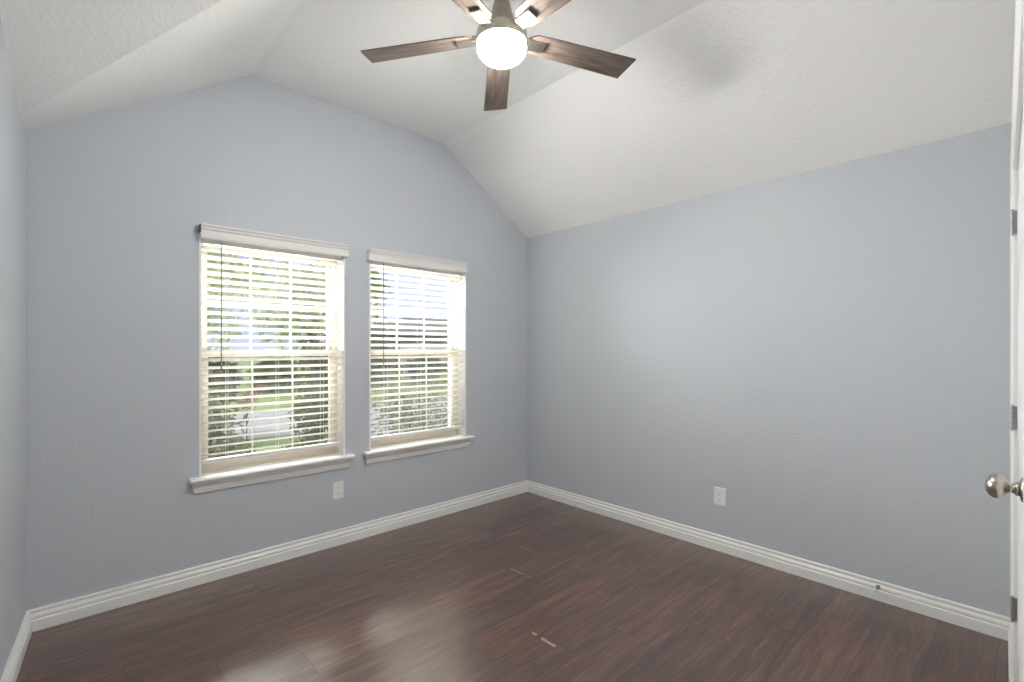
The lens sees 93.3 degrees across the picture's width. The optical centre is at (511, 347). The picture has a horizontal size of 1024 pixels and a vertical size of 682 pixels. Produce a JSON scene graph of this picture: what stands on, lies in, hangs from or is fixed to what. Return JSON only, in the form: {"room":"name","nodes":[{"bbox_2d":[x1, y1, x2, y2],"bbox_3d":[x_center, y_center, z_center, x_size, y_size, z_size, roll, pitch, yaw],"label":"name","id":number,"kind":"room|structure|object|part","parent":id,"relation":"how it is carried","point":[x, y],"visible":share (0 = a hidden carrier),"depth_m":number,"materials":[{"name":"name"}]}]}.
{"room":"empty bedroom","nodes":[
{"label":"empty bedroom","id":0,"kind":"room"},
{"bbox_2d":[0,19,26,678],"bbox_3d":[-1.333,-0.143,0.985,0.100,3.135,3.384,0,0,-39],"label":"wall","id":1,"kind":"structure","parent":0,"point":[13,132],"depth_m":2.05,"materials":[{"name":"grey paint"}]},
{"bbox_2d":[0,611,31,681],"bbox_3d":[-1.291,1.322,1.029,0.021,0.104,3.367,0,0,-39],"label":"baseboard","id":2,"kind":"structure","parent":1,"relation":"attached to","point":[12,668],"depth_m":2.08,"materials":[{"name":"white paint"}]},
{"bbox_2d":[27,76,526,609],"bbox_3d":[-1.189,-0.143,3.591,3.440,3.135,0.260,0,0,-43],"label":"wall","id":3,"kind":"structure","parent":0,"point":[118,199],"depth_m":2.79,"materials":[{"name":"grey paint"}]},
{"bbox_2d":[189,233,354,493],"bbox_3d":[-1.543,0.086,3.167,0.980,1.515,0.231,0,0,-43],"label":"window","id":4,"kind":"structure","parent":3,"relation":"in","point":[246,471],"depth_m":3.15,"materials":[{"name":"white paint"}]},
{"bbox_3d":[-1.607,-0.289,3.233,0.808,0.691,0.028,0,0,-43],"label":"sash","id":5,"kind":"part","parent":4,"relation":"part of","materials":[{"name":"beige plastic"}]},
{"bbox_3d":[-1.584,0.377,3.208,0.808,0.730,0.028,0,0,-43],"label":"sash","id":6,"kind":"part","parent":4,"relation":"part of","materials":[{"name":"beige plastic"}]},
{"bbox_2d":[199,223,348,463],"bbox_3d":[-1.504,-0.018,3.124,0.890,1.404,0.120,0,0,-43],"label":"window blind","id":7,"kind":"object","parent":4,"relation":"attached to","point":[211,235],"visible":0.87,"depth_m":3.10,"materials":[{"name":"white plastic"}]},
{"bbox_3d":[-1.526,0.674,3.146,0.848,0.020,0.052,0,0,-43],"label":"rail","id":8,"kind":"part","parent":7,"relation":"part of","materials":[{"name":"white plastic"}]},
{"bbox_2d":[27,480,526,631],"bbox_3d":[-1.093,1.322,3.487,3.400,0.104,0.021,0,0,-43],"label":"baseboard","id":9,"kind":"structure","parent":3,"relation":"attached to","point":[58,613],"depth_m":2.95,"materials":[{"name":"white paint"}]},
{"bbox_2d":[333,481,343,499],"bbox_3d":[-1.215,0.997,3.383,0.078,0.121,0.009,0,0,-43],"label":"wall outlet","id":10,"kind":"object","parent":3,"relation":"attached to","point":[338,487],"visible":1,"depth_m":3.38,"materials":[{"name":"white plastic"}]},
{"bbox_2d":[363,260,474,463],"bbox_3d":[-0.760,0.086,3.892,0.990,1.515,0.231,0,0,-43],"label":"window","id":11,"kind":"structure","parent":3,"relation":"in","point":[380,450],"depth_m":4.01,"materials":[{"name":"white paint"}]},
{"bbox_3d":[-0.825,-0.289,3.958,0.818,0.691,0.028,0,0,-43],"label":"sash","id":12,"kind":"part","parent":11,"relation":"part of","materials":[{"name":"beige plastic"}]},
{"bbox_3d":[-0.801,0.377,3.933,0.818,0.730,0.028,0,0,-43],"label":"sash","id":13,"kind":"part","parent":11,"relation":"part of","materials":[{"name":"beige plastic"}]},
{"bbox_3d":[-0.815,0.052,3.947,0.888,1.444,0.075,0,0,-43],"label":"frame","id":14,"kind":"part","parent":11,"relation":"part of","materials":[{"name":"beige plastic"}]},
{"bbox_2d":[367,248,467,440],"bbox_3d":[-0.736,-0.018,3.836,0.894,1.404,0.120,0,0,-43],"label":"window blind","id":15,"kind":"object","parent":11,"relation":"attached to","point":[380,258],"visible":0.84,"depth_m":3.82,"materials":[{"name":"white plastic"}]},
{"bbox_3d":[-0.744,0.674,3.871,0.858,0.020,0.052,0,0,-43],"label":"rail","id":16,"kind":"part","parent":15,"relation":"part of","materials":[{"name":"white plastic"}]},
{"bbox_2d":[0,0,1015,237],"bbox_3d":[-0.046,-1.415,2.170,3.654,0.733,3.378,0,0,-43],"label":"ceiling","id":17,"kind":"structure","parent":0,"point":[717,96],"depth_m":2.57,"materials":[{"name":"white paint"}]},
{"bbox_2d":[361,0,635,110],"bbox_3d":[-0.031,-1.472,2.096,1.296,0.437,1.258,0,0,-43],"label":"ceiling fan","id":18,"kind":"object","parent":17,"relation":"hanging from","point":[501,40],"visible":1,"depth_m":2.16,"materials":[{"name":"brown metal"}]},
{"bbox_3d":[-0.431,-1.375,2.225,0.543,0.006,0.135,0,11,13],"label":"blade","id":19,"kind":"part","parent":18,"relation":"part of","materials":[{"name":"brown wood"}]},
{"bbox_3d":[-0.253,-1.375,1.794,0.135,0.006,0.543,13,7,31],"label":"blade","id":20,"kind":"part","parent":18,"relation":"part of","materials":[{"name":"brown wood"}]},
{"bbox_3d":[-0.076,-1.375,2.527,0.135,0.006,0.543,-11,1,-5],"label":"blade","id":21,"kind":"part","parent":18,"relation":"part of","materials":[{"name":"brown wood"}]},
{"bbox_3d":[-0.046,-1.300,2.131,0.219,0.092,0.219,0,0,-43],"label":"lamp shade","id":22,"kind":"part","parent":18,"relation":"part of","materials":[{"name":"white glass"}]},
{"bbox_3d":[0.211,-1.375,1.829,0.135,0.006,0.543,14,-9,-40],"label":"blade","id":23,"kind":"part","parent":18,"relation":"part of","materials":[{"name":"brown wood"}]},
{"bbox_3d":[0.321,-1.375,2.282,0.543,0.006,0.135,0,-11,-23],"label":"blade","id":24,"kind":"part","parent":18,"relation":"part of","materials":[{"name":"brown wood"}]},
{"bbox_2d":[16,492,1008,681],"bbox_3d":[-0.052,1.399,2.178,3.676,0.050,3.382,0,0,-43],"label":"floor","id":25,"kind":"structure","parent":0,"point":[523,587],"depth_m":2.40,"materials":[{"name":"laminate"}]},
{"bbox_2d":[527,123,1011,617],"bbox_3d":[1.288,0.173,3.493,0.100,2.502,3.290,0,0,-43],"label":"wall","id":26,"kind":"structure","parent":0,"point":[826,349],"depth_m":2.90,"materials":[{"name":"grey paint"}]},
{"bbox_2d":[714,486,725,506],"bbox_3d":[1.409,1.008,3.282,0.009,0.121,0.078,0,0,-43],"label":"wall outlet","id":27,"kind":"object","parent":26,"relation":"attached to","point":[719,493],"visible":1,"depth_m":3.28,"materials":[{"name":"white plastic"}]},
{"bbox_2d":[527,480,1009,640],"bbox_3d":[1.243,1.322,3.451,0.021,0.104,3.250,0,0,-43],"label":"baseboard","id":28,"kind":"structure","parent":26,"relation":"attached to","point":[982,621],"depth_m":2.88,"materials":[{"name":"white paint"}]},
{"bbox_2d":[1017,87,1022,681],"bbox_3d":[1.088,-0.143,0.944,3.682,3.135,0.110,0,0,-45],"label":"wall","id":29,"kind":"structure","parent":0,"point":[1021,115],"depth_m":1.87,"materials":[{"name":"white paint"}]},
{"bbox_2d":[984,0,1023,681],"bbox_3d":[1.318,0.310,1.274,1.870,2.127,0.108,0,0,-44],"label":"door","id":30,"kind":"structure","parent":29,"relation":"in","point":[997,486],"depth_m":1.65,"materials":[{"name":"white paint"}]},
{"bbox_3d":[1.340,0.380,1.325,0.067,0.067,0.066,0,0,-45],"label":"knob","id":31,"kind":"part","parent":30,"relation":"part of","materials":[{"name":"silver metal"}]},
{"bbox_3d":[1.325,0.310,1.266,1.870,2.127,0.017,0,0,-44],"label":"casing","id":32,"kind":"part","parent":30,"relation":"part of","materials":[{"name":"white paint"}]},
{"bbox_2d":[1008,626,1009,681],"bbox_3d":[2.170,1.322,2.099,0.499,0.104,0.021,0,0,-45],"label":"baseboard","id":33,"kind":"structure","parent":29,"relation":"attached to","point":[1009,626],"depth_m":2.11,"materials":[{"name":"white paint"}]},
{"label":"outside","id":34,"kind":"structure","parent":0,"visible":0},
{"bbox_2d":[208,360,447,454],"bbox_3d":[-25.688,1.924,42.250,100.000,0.100,89.720,0,0,-43],"label":"ground","id":35,"kind":"structure","parent":34,"point":[245,378],"depth_m":18.31,"materials":[{"name":"green plant"}]},
{"bbox_2d":[208,357,242,394],"bbox_3d":[-11.802,1.093,18.915,2.437,1.764,1.860,0,0,-43],"label":"shrub","id":36,"kind":"object","parent":35,"relation":"on","point":[218,363],"visible":0.15,"depth_m":19.03,"materials":[{"name":"green plant"}]},
{"bbox_2d":[207,260,245,349],"bbox_3d":[-15.661,-1.770,23.051,5.805,7.391,4.548,0,0,-43],"label":"tree","id":37,"kind":"object","parent":35,"relation":"on","point":[209,316],"visible":0.07,"depth_m":24.23,"materials":[{"name":"green plant"}]},
{"bbox_2d":[208,369,255,458],"bbox_3d":[-2.825,1.041,4.282,0.834,1.772,1.084,0,0,24],"label":"shrub","id":38,"kind":"object","parent":35,"relation":"on","point":[214,387],"visible":0.12,"depth_m":4.40,"materials":[{"name":"green plant"}]},
{"bbox_2d":[235,379,265,440],"bbox_3d":[-5.069,1.256,9.371,0.464,1.337,0.454,0,0,19],"label":"tree","id":39,"kind":"object","parent":35,"relation":"on","point":[255,384],"visible":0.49,"depth_m":9.34,"materials":[{"name":"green plant"}]},
{"bbox_2d":[207,252,297,309],"bbox_3d":[-4.610,-0.484,7.075,2.852,4.819,1.650,0,0,-43],"label":"tree","id":40,"kind":"object","parent":35,"relation":"on","point":[208,253],"visible":0.15,"depth_m":7.30,"materials":[{"name":"green plant"}]},
{"bbox_2d":[245,356,303,391],"bbox_3d":[-10.003,1.096,20.592,2.445,1.667,1.761,0,0,-43],"label":"shrub","id":41,"kind":"object","parent":35,"relation":"on","point":[267,362],"visible":0.64,"depth_m":20.21,"materials":[{"name":"green plant"}]},
{"bbox_2d":[282,332,327,448],"bbox_3d":[-2.163,0.845,5.171,0.867,2.160,0.648,0,0,-43],"label":"shrub","id":42,"kind":"object","parent":35,"relation":"on","point":[316,375],"visible":0.33,"depth_m":5.13,"materials":[{"name":"green plant"}]},
{"bbox_3d":[-2.116,0.999,5.224,0.044,1.851,0.060,0,0,-43],"label":"stem","id":43,"kind":"part","parent":42,"relation":"part of","materials":[{"name":"plant"}]},
{"bbox_2d":[242,263,376,396],"bbox_3d":[-7.780,-0.728,18.907,4.921,5.308,3.061,0,0,-8],"label":"tree","id":44,"kind":"object","parent":35,"relation":"on","point":[298,270],"visible":0.33,"depth_m":18.33,"materials":[{"name":"green plant"}]},
{"bbox_2d":[288,266,392,336],"bbox_3d":[-9.824,-1.544,26.836,5.966,6.939,5.205,0,0,-43],"label":"tree","id":45,"kind":"object","parent":35,"relation":"on","point":[375,272],"visible":0.06,"depth_m":27.16,"materials":[{"name":"green plant"}]},
{"bbox_2d":[371,355,404,385],"bbox_3d":[-6.387,1.086,23.943,2.382,1.760,1.843,0,0,-43],"label":"shrub","id":46,"kind":"object","parent":35,"relation":"on","point":[389,359],"visible":0.43,"depth_m":23.60,"materials":[{"name":"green plant"}]},
{"bbox_2d":[371,371,447,435],"bbox_3d":[-1.298,1.101,6.188,0.862,1.653,1.570,0,0,34],"label":"shrub","id":47,"kind":"object","parent":35,"relation":"on","point":[403,414],"visible":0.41,"depth_m":6.09,"materials":[{"name":"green plant"}]},
{"bbox_2d":[371,317,447,376],"bbox_3d":[-4.083,-0.226,40.264,19.000,4.200,9.000,0,0,-43],"label":"house","id":48,"kind":"structure","parent":35,"relation":"on","point":[406,318],"depth_m":32.95,"materials":[{"name":"grey"}]},
{"bbox_3d":[-5.606,0.774,33.373,4.800,2.200,0.060,0,0,-43],"label":"garage door","id":49,"kind":"part","parent":48,"relation":"part of","materials":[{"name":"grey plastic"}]},
{"bbox_2d":[404,355,443,382],"bbox_3d":[-4.602,1.102,25.600,2.384,1.717,1.804,0,0,-43],"label":"shrub","id":50,"kind":"object","parent":35,"relation":"on","point":[416,359],"visible":0.44,"depth_m":25.19,"materials":[{"name":"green plant"}]},
{"bbox_2d":[443,358,447,375],"bbox_3d":[-2.801,1.090,27.265,2.467,1.696,1.826,0,0,-43],"label":"shrub","id":51,"kind":"object","parent":35,"relation":"on","point":[445,364],"visible":0.02,"depth_m":26.67,"materials":[{"name":"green plant"}]},
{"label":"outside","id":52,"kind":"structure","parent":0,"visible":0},
{"bbox_2d":[212,397,447,441],"bbox_3d":[-1.740,1.864,16.398,100.000,0.020,4.600,0,0,-43],"label":"road","id":53,"kind":"structure","parent":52,"point":[280,412],"depth_m":12.20,"materials":[{"name":"grey asphalt"}]},
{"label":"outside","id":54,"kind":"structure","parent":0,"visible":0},
{"bbox_2d":[300,415,447,442],"bbox_3d":[-1.433,1.859,10.549,4.700,0.030,4.400,0,0,-43],"label":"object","id":55,"kind":"structure","parent":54,"point":[380,428],"depth_m":11.22,"materials":[{"name":"plant"}]}
]}

